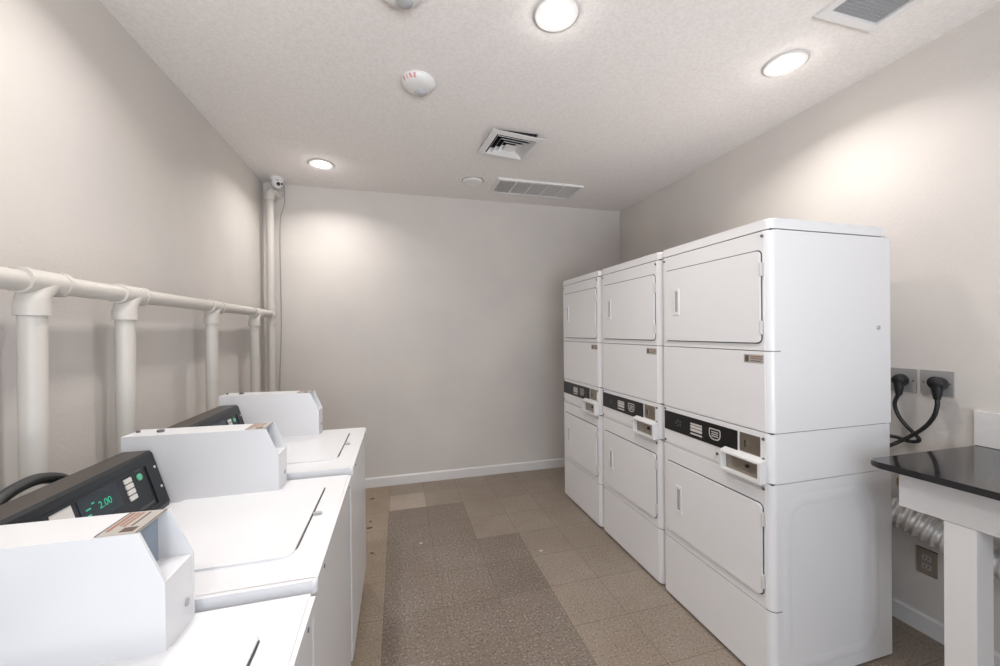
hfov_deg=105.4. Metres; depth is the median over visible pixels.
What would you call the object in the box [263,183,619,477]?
wall
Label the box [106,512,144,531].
print
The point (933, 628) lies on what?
baseboard
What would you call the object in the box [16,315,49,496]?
drain pipe
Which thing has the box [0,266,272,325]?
drain pipe
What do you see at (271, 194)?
vent pipe
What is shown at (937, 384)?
power cord
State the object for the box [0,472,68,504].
hose
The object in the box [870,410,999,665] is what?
table
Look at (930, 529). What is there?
duct
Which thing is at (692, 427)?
print
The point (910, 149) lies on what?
wall
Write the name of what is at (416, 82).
fire alarm strobe
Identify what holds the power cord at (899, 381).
attached to the wall at (910, 149)
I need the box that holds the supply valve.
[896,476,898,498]
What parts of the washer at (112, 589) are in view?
lid, panel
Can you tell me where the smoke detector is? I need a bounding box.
[462,176,483,186]
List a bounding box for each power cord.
[890,374,921,442]
[890,377,948,446]
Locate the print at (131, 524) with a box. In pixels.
[94,509,166,536]
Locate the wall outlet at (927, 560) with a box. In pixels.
[916,545,937,578]
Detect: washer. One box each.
[0,423,350,665]
[0,509,315,665]
[167,390,365,660]
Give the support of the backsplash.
attached to the wall at (910, 149)
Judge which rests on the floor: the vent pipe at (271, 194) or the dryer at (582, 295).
the dryer at (582, 295)
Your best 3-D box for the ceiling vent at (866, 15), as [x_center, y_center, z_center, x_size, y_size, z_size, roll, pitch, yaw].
[1.560,-1.358,1.488,0.340,0.014,0.380,-1,0,-15]
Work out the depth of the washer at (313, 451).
1.94 m
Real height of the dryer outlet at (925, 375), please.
0.116 m
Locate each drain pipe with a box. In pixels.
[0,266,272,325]
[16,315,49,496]
[114,320,136,454]
[205,324,218,410]
[250,326,259,391]
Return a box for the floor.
[351,467,943,665]
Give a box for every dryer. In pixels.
[563,270,603,526]
[602,252,665,583]
[663,218,891,665]
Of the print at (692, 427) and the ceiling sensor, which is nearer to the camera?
the ceiling sensor
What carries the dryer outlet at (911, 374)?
attached to the wall at (910, 149)
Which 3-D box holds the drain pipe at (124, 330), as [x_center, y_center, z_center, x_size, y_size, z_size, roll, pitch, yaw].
[-1.489,0.712,1.523,0.060,1.528,0.060,-1,0,-15]
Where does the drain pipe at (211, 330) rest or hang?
on the floor
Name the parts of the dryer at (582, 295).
handle, door, panel, access panel, panel, door, console panel, panel, kick panel, slide plate, coin plate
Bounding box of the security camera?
[269,175,282,188]
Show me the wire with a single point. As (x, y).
(284, 186)
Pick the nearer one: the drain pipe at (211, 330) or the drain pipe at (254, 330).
the drain pipe at (211, 330)
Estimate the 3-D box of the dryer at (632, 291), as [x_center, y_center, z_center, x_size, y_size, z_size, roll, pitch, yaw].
[1.145,0.485,2.570,0.718,1.902,0.663,-1,0,-15]
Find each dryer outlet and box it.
[891,367,916,392]
[920,370,953,396]
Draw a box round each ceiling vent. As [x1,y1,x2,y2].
[477,129,544,161]
[489,177,583,199]
[815,0,922,31]
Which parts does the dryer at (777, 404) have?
handle, handle, door, panel, access panel, door, console panel, panel, kick panel, slide plate, coin plate, panel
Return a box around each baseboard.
[365,458,564,487]
[892,596,999,665]
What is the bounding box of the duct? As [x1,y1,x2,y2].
[891,497,999,580]
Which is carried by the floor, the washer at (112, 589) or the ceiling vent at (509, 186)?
the washer at (112, 589)
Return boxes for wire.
[279,186,284,390]
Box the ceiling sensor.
[385,0,421,8]
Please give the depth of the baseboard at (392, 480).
3.83 m
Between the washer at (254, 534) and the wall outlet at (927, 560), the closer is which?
the washer at (254, 534)
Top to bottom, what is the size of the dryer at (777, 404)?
1.902 m
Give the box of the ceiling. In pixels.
[99,0,999,211]
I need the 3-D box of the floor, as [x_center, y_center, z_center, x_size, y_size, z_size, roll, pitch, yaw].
[0.371,1.510,1.168,3.780,0.100,5.763,-1,0,-15]
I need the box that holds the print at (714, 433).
[709,428,719,440]
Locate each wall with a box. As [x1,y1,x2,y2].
[0,0,265,501]
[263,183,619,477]
[620,4,999,652]
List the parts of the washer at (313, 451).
lid, panel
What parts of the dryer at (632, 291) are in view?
handle, handle, door, panel, access panel, door, panel, console panel, kick panel, panel, slide plate, coin plate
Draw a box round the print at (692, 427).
[690,425,701,430]
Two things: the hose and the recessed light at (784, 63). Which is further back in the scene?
the recessed light at (784, 63)
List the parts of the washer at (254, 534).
lid, panel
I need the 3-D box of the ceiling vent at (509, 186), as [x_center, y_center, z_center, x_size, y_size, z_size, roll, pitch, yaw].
[0.338,-1.351,3.583,0.820,0.018,0.336,-1,0,-15]
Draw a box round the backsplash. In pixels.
[974,410,999,449]
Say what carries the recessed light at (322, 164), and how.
in the ceiling
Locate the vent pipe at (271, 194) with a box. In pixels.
[265,188,282,391]
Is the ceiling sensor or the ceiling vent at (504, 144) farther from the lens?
the ceiling vent at (504, 144)
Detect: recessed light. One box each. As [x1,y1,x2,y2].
[308,158,334,169]
[533,0,579,31]
[762,49,809,76]
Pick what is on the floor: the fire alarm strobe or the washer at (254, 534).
the washer at (254, 534)
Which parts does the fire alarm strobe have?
strobe bulb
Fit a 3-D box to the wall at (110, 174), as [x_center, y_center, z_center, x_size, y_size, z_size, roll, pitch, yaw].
[-1.420,0.072,0.688,0.100,2.812,5.763,-1,0,-15]
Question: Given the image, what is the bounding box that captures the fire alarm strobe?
[401,70,434,96]
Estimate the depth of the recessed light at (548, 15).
1.61 m
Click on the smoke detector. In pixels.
(473, 181)
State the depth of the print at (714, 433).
1.79 m
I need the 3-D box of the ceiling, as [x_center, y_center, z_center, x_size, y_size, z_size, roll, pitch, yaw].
[0.344,-1.402,1.159,3.820,0.100,5.803,-1,0,-15]
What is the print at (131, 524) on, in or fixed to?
on the washer at (112, 589)
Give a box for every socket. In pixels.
[922,554,930,562]
[922,562,931,570]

